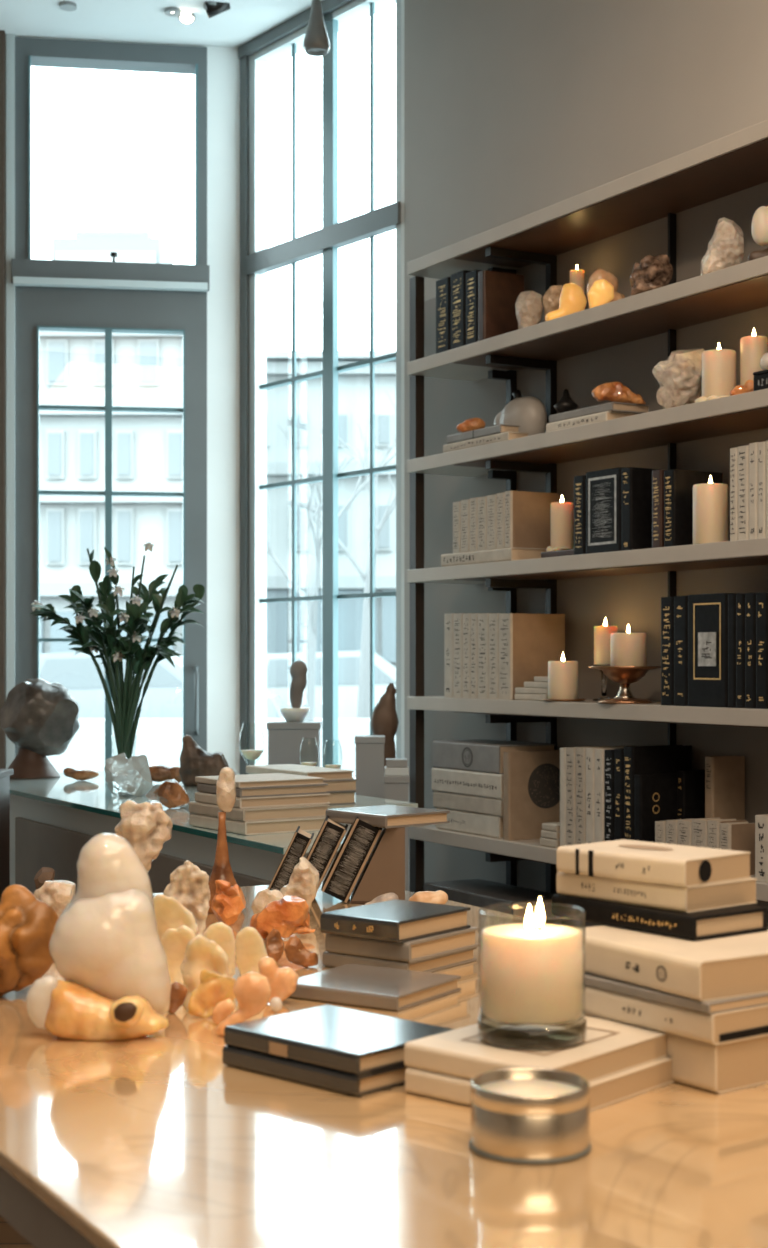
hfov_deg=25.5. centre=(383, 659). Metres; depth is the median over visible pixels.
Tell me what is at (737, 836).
book
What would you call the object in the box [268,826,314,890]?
book
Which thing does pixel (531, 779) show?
book
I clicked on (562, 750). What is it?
book
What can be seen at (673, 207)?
shelving unit
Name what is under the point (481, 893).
book
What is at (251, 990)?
conch shell
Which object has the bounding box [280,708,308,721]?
bowl
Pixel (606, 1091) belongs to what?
book
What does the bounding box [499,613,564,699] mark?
book
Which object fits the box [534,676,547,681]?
book
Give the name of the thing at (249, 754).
glass
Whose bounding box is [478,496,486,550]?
book
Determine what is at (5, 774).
pedestal
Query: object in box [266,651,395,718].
parked car
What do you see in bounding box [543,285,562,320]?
crystal
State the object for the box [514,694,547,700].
book
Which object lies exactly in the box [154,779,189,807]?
crystal
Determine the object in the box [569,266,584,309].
pillar candle
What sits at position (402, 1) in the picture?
wall
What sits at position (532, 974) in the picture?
jar candle
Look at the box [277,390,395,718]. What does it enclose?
bare tree
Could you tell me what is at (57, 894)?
crystal
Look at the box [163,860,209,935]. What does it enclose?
shell
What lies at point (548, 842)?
book
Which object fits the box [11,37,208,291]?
window
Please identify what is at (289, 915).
rock
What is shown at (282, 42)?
window
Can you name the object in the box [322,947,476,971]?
book
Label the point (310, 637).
bare tree
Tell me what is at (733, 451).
book
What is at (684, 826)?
book
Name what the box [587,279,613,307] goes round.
pebble
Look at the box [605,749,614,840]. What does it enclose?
book
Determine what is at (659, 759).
book
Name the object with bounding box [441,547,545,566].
book
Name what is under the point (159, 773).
flat stone
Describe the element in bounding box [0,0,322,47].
ceiling
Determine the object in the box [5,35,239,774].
wall
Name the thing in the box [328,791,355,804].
book
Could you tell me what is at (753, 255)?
pebble
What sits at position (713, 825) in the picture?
book
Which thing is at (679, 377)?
quartz monolith
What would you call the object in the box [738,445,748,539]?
book
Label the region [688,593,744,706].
book
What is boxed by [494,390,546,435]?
vase
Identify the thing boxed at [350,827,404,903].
display stand
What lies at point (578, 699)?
plate
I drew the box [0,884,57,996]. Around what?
rock
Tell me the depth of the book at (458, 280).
4.82 m
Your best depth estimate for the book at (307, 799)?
3.42 m
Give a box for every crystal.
[33,880,75,917]
[104,753,152,795]
[115,800,172,872]
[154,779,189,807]
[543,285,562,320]
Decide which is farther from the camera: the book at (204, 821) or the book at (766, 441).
the book at (766, 441)
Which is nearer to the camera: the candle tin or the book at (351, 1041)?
the candle tin
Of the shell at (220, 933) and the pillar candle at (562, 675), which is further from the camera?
the pillar candle at (562, 675)
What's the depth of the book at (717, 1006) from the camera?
1.37 m
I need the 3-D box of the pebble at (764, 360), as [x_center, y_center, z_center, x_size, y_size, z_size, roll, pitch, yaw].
[0.863,-0.664,3.789,0.050,0.048,0.038,0,0,0]
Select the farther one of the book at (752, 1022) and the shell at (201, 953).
the shell at (201, 953)
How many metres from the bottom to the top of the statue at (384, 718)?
0.273 m
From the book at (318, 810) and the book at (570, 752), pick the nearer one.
the book at (318, 810)
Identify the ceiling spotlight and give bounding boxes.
[59,1,76,10]
[164,7,181,16]
[178,12,194,23]
[203,1,229,17]
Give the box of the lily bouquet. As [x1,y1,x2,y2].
[30,541,205,758]
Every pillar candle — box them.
[546,496,573,551]
[548,654,577,698]
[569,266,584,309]
[594,617,616,664]
[610,624,646,665]
[693,475,727,543]
[695,344,735,402]
[740,330,767,385]
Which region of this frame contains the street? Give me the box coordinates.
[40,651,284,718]
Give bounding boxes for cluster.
[211,880,245,925]
[630,254,672,295]
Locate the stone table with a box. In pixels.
[0,881,767,1247]
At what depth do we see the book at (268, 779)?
3.45 m
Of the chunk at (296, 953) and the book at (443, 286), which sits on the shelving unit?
the book at (443, 286)
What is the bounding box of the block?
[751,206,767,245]
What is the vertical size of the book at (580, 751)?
0.267 m
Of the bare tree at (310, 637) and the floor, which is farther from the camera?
the bare tree at (310, 637)
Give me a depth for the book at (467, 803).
4.79 m
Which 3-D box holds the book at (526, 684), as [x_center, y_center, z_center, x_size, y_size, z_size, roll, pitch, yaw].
[0.436,0.066,4.516,0.080,0.016,0.110,0,0,-30]
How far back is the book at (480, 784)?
4.79 m
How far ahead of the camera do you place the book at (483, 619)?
4.71 m
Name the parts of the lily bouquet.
stem, stem, stem, stem, stem, stem, stem, stem, stem, stem, stem, stem, stem, stem, stem, stem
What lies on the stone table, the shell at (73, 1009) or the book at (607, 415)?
the shell at (73, 1009)
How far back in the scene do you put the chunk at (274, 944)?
1.94 m
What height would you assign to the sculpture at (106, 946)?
0.180 m
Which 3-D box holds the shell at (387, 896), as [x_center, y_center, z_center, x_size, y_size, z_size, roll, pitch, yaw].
[-0.004,0.329,2.300,0.048,0.029,0.023,0,0,0]
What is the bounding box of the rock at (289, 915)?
[250,896,314,938]
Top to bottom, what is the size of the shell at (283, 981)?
0.047 m
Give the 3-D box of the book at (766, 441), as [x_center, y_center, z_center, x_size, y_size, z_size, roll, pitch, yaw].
[0.912,-0.375,3.760,0.150,0.214,0.036,0,0,-30]
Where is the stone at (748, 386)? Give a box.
[730,380,753,395]
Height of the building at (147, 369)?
7.288 m
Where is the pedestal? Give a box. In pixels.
[0,769,13,900]
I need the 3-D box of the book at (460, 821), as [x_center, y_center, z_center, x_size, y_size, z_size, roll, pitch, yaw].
[0.315,0.459,4.845,0.190,0.060,0.328,0,0,-30]
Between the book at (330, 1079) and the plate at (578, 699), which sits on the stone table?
the book at (330, 1079)
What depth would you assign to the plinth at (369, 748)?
4.90 m
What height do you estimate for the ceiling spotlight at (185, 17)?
0.093 m
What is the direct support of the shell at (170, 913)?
on the stone table
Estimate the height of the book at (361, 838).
0.120 m
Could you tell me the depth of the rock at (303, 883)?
2.27 m
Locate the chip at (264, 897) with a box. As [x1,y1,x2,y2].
[251,889,283,913]
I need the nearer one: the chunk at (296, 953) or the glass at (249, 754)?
the chunk at (296, 953)
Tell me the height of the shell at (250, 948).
0.062 m
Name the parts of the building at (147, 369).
cornice, cornice, cornice, cornice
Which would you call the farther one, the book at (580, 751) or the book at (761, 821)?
the book at (580, 751)
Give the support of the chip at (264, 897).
on the stone table
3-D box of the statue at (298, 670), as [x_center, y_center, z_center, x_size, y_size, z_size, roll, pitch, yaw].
[-0.276,0.096,5.250,0.093,0.190,0.093,0,0,0]
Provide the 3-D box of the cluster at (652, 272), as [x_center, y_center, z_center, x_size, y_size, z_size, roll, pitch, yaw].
[0.657,-0.941,4.180,0.106,0.115,0.081,0,0,0]
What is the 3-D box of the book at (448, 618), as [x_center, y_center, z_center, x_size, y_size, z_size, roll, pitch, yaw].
[0.261,-0.013,4.918,0.180,0.241,0.048,0,0,-30]
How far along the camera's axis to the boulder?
3.92 m
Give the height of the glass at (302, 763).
0.137 m
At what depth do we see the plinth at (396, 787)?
4.65 m
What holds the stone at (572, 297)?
on the shelving unit
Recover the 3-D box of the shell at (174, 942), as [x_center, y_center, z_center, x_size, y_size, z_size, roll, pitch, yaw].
[-0.214,0.309,1.766,0.041,0.069,0.017,0,0,0]
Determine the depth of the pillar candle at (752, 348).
3.87 m
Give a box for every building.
[40,331,182,656]
[52,231,173,263]
[266,350,395,667]
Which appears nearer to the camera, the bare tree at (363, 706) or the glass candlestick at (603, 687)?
the glass candlestick at (603, 687)
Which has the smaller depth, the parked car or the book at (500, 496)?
the book at (500, 496)
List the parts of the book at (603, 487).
embossed panel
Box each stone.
[34,867,54,889]
[63,767,98,780]
[149,765,181,782]
[456,418,484,431]
[545,283,586,320]
[730,380,753,395]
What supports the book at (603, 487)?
on the shelving unit
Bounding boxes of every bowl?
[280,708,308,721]
[589,666,660,683]
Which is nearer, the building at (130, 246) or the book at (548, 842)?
the book at (548, 842)
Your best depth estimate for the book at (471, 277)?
4.76 m
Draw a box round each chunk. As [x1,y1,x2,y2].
[265,928,283,960]
[284,934,317,966]
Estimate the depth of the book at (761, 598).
3.75 m
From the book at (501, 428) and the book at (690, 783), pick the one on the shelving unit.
the book at (690, 783)
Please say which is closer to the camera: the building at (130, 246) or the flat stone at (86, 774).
the flat stone at (86, 774)
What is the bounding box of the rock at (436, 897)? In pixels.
[409,890,447,904]
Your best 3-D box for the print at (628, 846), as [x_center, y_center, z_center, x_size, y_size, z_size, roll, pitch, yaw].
[0.239,0.171,1.555,0.028,0.001,0.060,0,0,-43]
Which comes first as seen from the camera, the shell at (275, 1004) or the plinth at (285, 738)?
the shell at (275, 1004)
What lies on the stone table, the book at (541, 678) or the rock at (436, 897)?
the rock at (436, 897)
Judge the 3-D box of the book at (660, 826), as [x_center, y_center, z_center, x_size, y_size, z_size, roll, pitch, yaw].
[0.693,0.438,4.075,0.086,0.103,0.039,0,0,-30]
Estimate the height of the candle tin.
0.046 m
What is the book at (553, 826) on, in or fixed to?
on the book at (544, 833)
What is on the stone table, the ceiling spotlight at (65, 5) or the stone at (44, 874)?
the stone at (44, 874)
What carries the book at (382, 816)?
on the display stand
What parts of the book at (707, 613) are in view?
title plate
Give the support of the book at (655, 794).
on the shelving unit
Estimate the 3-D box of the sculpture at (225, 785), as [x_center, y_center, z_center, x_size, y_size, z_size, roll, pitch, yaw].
[-0.222,0.245,2.330,0.063,0.197,0.063,0,0,0]
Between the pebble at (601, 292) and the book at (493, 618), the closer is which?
the pebble at (601, 292)
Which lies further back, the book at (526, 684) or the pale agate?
the pale agate
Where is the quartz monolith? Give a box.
[652,349,704,408]
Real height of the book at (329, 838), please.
0.117 m
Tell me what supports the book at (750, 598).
on the shelving unit
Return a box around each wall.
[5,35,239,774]
[401,0,403,757]
[404,0,767,890]
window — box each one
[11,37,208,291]
[238,0,400,794]
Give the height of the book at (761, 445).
0.213 m
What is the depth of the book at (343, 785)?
4.04 m
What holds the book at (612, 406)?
on the book at (607, 415)
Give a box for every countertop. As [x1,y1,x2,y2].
[10,771,417,893]
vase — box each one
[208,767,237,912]
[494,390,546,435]
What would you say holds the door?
in the wall at (223, 63)
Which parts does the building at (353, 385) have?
cornice, cornice, cornice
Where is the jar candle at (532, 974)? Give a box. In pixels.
[478,898,585,1048]
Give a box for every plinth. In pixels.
[266,721,321,766]
[355,735,384,797]
[384,774,408,890]
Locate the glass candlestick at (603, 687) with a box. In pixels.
[592,665,611,700]
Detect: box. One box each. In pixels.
[385,766,408,775]
[386,758,406,767]
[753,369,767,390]
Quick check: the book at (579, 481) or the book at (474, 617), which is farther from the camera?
the book at (474, 617)
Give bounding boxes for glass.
[239,729,264,759]
[300,742,317,766]
[324,748,341,768]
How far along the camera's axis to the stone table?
1.18 m
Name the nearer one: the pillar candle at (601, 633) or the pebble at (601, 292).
the pebble at (601, 292)
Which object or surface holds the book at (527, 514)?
on the book at (513, 553)
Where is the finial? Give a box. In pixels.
[554,389,577,412]
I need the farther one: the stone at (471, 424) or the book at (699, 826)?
the stone at (471, 424)
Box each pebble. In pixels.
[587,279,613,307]
[748,248,767,260]
[760,353,767,369]
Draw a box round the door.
[15,286,206,763]
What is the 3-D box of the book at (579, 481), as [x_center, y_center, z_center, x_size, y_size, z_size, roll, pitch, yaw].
[0.560,-0.368,4.370,0.150,0.201,0.046,0,0,-30]
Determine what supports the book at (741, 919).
on the book at (735, 966)
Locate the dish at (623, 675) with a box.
[589,666,660,703]
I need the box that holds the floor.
[0,1215,34,1247]
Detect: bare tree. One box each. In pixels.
[266,431,395,720]
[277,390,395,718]
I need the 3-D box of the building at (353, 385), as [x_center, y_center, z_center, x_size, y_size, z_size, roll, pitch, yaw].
[0.480,-2.415,35.500,6.320,7.370,4.000,0,0,0]
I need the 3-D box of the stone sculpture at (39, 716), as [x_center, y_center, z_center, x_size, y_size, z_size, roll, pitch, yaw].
[-1.009,0.198,4.993,0.237,0.290,0.178,0,0,0]
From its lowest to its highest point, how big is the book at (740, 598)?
0.255 m
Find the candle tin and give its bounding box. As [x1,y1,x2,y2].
[469,1068,590,1163]
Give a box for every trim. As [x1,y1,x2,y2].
[0,30,4,768]
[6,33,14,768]
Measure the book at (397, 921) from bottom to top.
0.023 m
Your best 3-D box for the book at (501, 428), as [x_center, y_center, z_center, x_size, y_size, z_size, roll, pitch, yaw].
[0.277,-0.632,4.775,0.066,0.024,0.272,0,0,-30]
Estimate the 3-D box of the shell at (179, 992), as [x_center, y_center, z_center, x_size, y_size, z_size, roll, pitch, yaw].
[-0.202,0.328,1.654,0.023,0.030,0.016,0,0,0]
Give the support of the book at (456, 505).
on the book at (513, 553)
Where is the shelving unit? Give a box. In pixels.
[407,120,767,928]
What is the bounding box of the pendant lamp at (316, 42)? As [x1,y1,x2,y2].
[303,0,329,56]
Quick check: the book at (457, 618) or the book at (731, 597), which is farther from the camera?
the book at (457, 618)
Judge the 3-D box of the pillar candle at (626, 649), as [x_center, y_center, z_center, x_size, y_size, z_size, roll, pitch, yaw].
[0.609,-0.034,4.232,0.090,0.112,0.090,0,0,0]
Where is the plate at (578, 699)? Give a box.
[542,698,585,701]
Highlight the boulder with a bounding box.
[700,217,743,275]
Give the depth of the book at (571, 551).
4.44 m
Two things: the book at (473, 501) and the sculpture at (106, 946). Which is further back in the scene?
the book at (473, 501)
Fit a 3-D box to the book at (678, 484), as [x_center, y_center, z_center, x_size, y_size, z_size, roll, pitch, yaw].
[0.738,-0.359,4.062,0.150,0.182,0.040,0,0,-30]
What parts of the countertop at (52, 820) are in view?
drawer, drawer, glass, drawer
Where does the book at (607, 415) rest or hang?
on the shelving unit
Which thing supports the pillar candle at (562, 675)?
on the plate at (578, 699)
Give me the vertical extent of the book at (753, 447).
0.214 m
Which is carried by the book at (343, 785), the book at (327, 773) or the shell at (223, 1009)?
the book at (327, 773)
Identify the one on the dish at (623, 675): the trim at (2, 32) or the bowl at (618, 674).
the bowl at (618, 674)
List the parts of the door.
handle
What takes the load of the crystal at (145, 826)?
on the stone table
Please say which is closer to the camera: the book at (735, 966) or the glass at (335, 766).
the book at (735, 966)
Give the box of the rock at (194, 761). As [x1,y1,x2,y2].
[179,735,228,785]
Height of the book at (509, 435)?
0.026 m
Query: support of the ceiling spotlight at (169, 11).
attached to the ceiling
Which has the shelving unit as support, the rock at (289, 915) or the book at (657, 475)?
the book at (657, 475)
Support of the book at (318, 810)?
on the book at (204, 821)
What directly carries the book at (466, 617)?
on the shelving unit
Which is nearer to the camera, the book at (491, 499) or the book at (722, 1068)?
the book at (722, 1068)
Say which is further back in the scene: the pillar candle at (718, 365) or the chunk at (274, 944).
the pillar candle at (718, 365)
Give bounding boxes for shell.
[44,980,167,1040]
[153,894,197,939]
[161,925,195,984]
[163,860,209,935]
[168,982,187,1012]
[180,935,228,1010]
[188,969,235,1017]
[203,922,235,976]
[212,999,234,1024]
[216,972,270,1035]
[235,927,267,974]
[259,957,298,1002]
[269,997,282,1011]
[365,893,397,904]
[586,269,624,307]
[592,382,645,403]
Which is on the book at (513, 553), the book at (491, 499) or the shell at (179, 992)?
the book at (491, 499)
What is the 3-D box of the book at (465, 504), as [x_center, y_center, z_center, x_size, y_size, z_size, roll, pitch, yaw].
[0.296,-0.378,4.839,0.160,0.147,0.046,0,0,-30]
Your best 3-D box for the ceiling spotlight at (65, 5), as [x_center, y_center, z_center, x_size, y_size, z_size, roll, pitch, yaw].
[-1.097,-2.313,5.907,0.060,0.099,0.082,0,0,0]
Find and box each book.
[189,801,329,821]
[189,813,325,834]
[195,773,324,787]
[195,792,329,808]
[197,783,327,797]
[222,1045,408,1096]
[224,1005,454,1075]
[246,764,353,779]
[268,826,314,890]
[289,963,460,1010]
[306,815,347,888]
[320,899,470,942]
[321,816,381,902]
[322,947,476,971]
[323,779,357,791]
[325,926,478,962]
[326,805,449,827]
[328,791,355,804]
[404,1016,668,1082]
[405,1057,674,1111]
[424,879,567,921]
[431,767,502,799]
[432,739,555,773]
[433,791,502,816]
[436,277,450,353]
[436,808,502,838]
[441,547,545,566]
[443,431,528,452]
[444,613,456,697]
[447,424,519,443]
[451,270,470,348]
[453,501,460,552]
[453,613,465,697]
[461,499,469,551]
[463,613,472,697]
[466,270,481,344]
[470,497,477,551]
[471,613,481,697]
[478,270,523,340]
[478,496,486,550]
[478,613,492,698]
[487,494,496,549]
[489,613,503,698]
[497,492,504,548]
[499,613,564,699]
[503,750,559,840]
[505,491,558,548]
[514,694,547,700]
[515,687,547,693]
[524,682,547,687]
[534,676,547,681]
[540,837,559,847]
[541,549,573,557]
[541,830,559,839]
[542,822,559,831]
[546,411,636,431]
[546,920,560,924]
[549,402,649,422]
[551,894,766,940]
[556,871,756,912]
[557,839,750,886]
[560,747,569,845]
[566,747,575,845]
[574,475,585,554]
[576,745,632,844]
[577,925,767,1001]
[583,972,767,1013]
[583,985,767,1044]
[586,467,623,553]
[586,746,627,842]
[595,748,618,841]
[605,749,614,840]
[615,748,623,839]
[622,467,658,550]
[624,745,691,839]
[635,773,676,841]
[652,469,664,547]
[655,821,665,843]
[661,597,673,704]
[664,469,722,546]
[666,819,687,844]
[667,1034,767,1092]
[674,596,687,705]
[677,769,704,819]
[678,819,691,845]
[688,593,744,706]
[692,817,719,847]
[705,756,744,819]
[708,819,746,848]
[720,822,754,874]
[728,594,735,707]
[730,448,737,540]
[736,594,744,707]
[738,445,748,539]
[745,593,755,707]
[749,442,757,538]
[755,814,767,882]
[756,593,767,708]
[758,442,765,538]
[766,441,767,537]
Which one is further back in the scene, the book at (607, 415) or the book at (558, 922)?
the book at (558, 922)
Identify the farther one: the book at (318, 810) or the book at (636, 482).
the book at (636, 482)
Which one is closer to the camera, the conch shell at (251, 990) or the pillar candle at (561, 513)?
the conch shell at (251, 990)
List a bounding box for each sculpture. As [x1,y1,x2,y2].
[0,678,79,778]
[26,833,170,1040]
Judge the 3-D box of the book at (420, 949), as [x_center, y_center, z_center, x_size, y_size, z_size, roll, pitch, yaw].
[0.021,0.316,1.921,0.116,0.022,0.135,0,0,37]
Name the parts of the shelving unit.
post, bracket arm, bracket arm, bracket arm, bracket arm, bracket arm, upright post, bracket arm, bracket arm, bracket arm, bracket arm, bracket arm, upright post, upright post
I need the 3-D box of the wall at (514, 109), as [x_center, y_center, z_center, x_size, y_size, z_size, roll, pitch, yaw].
[2.424,-0.512,1.541,0.101,3.525,9.259,0,0,-30]
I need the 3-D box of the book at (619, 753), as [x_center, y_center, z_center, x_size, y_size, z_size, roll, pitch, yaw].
[0.657,0.354,4.238,0.186,0.270,0.035,0,0,-30]
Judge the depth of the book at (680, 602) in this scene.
3.98 m
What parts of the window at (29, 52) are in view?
transom rail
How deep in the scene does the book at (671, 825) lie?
4.01 m
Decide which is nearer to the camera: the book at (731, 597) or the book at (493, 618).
the book at (731, 597)
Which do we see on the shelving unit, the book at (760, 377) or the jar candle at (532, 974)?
the book at (760, 377)
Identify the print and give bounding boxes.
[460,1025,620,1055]
[618,845,672,849]
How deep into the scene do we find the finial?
4.61 m
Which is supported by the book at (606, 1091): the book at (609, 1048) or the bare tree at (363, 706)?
the book at (609, 1048)
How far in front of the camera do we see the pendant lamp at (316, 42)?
5.28 m
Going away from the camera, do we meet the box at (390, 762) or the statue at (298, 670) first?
the box at (390, 762)
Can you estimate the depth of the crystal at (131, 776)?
4.28 m
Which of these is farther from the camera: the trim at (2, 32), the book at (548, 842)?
the trim at (2, 32)
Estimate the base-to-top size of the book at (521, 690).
0.016 m
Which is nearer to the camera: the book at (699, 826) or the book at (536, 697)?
the book at (699, 826)
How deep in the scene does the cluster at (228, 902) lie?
2.19 m
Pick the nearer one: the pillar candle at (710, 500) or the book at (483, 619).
the pillar candle at (710, 500)
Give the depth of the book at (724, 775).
4.07 m
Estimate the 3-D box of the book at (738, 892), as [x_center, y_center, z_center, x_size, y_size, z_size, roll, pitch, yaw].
[0.247,0.207,1.550,0.098,0.022,0.154,0,0,-40]
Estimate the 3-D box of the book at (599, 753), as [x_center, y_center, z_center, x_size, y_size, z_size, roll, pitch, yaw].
[0.617,0.356,4.306,0.186,0.266,0.036,0,0,-30]
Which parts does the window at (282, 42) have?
casing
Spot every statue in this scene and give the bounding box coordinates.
[280,660,308,721]
[371,683,398,771]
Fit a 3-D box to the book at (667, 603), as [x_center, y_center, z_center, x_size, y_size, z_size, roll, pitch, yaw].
[0.743,-0.021,4.074,0.170,0.257,0.046,0,0,-30]
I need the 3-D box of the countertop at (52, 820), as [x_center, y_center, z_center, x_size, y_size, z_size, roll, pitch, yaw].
[-0.429,0.797,4.248,0.716,0.906,2.202,0,0,-30]
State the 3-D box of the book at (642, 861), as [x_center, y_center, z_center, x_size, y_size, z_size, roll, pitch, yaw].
[0.244,0.183,1.543,0.097,0.024,0.147,0,0,-43]
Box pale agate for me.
[515,291,543,328]
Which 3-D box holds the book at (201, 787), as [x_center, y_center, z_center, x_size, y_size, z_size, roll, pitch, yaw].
[-0.249,0.262,3.481,0.205,0.019,0.180,0,0,-34]
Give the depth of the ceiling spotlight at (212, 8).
5.88 m
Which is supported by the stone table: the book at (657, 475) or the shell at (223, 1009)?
the shell at (223, 1009)
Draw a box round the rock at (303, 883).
[280,857,318,911]
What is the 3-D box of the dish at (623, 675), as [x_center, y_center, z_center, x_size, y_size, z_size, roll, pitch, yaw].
[0.600,0.061,4.232,0.180,0.092,0.180,0,0,0]
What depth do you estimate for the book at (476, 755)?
4.78 m
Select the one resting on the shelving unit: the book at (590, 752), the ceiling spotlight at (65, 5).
the book at (590, 752)
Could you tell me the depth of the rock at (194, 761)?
4.61 m
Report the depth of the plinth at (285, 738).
5.18 m
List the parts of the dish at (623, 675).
stem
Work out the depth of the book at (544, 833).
4.44 m
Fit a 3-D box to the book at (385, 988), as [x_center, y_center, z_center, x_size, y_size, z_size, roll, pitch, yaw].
[-0.012,0.336,1.751,0.138,0.015,0.128,0,0,32]
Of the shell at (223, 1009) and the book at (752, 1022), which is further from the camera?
the shell at (223, 1009)
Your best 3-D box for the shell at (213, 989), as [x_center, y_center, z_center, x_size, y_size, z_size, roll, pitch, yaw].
[-0.165,0.320,1.633,0.046,0.048,0.017,0,0,0]
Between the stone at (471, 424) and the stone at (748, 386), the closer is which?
the stone at (748, 386)
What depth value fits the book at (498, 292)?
4.74 m

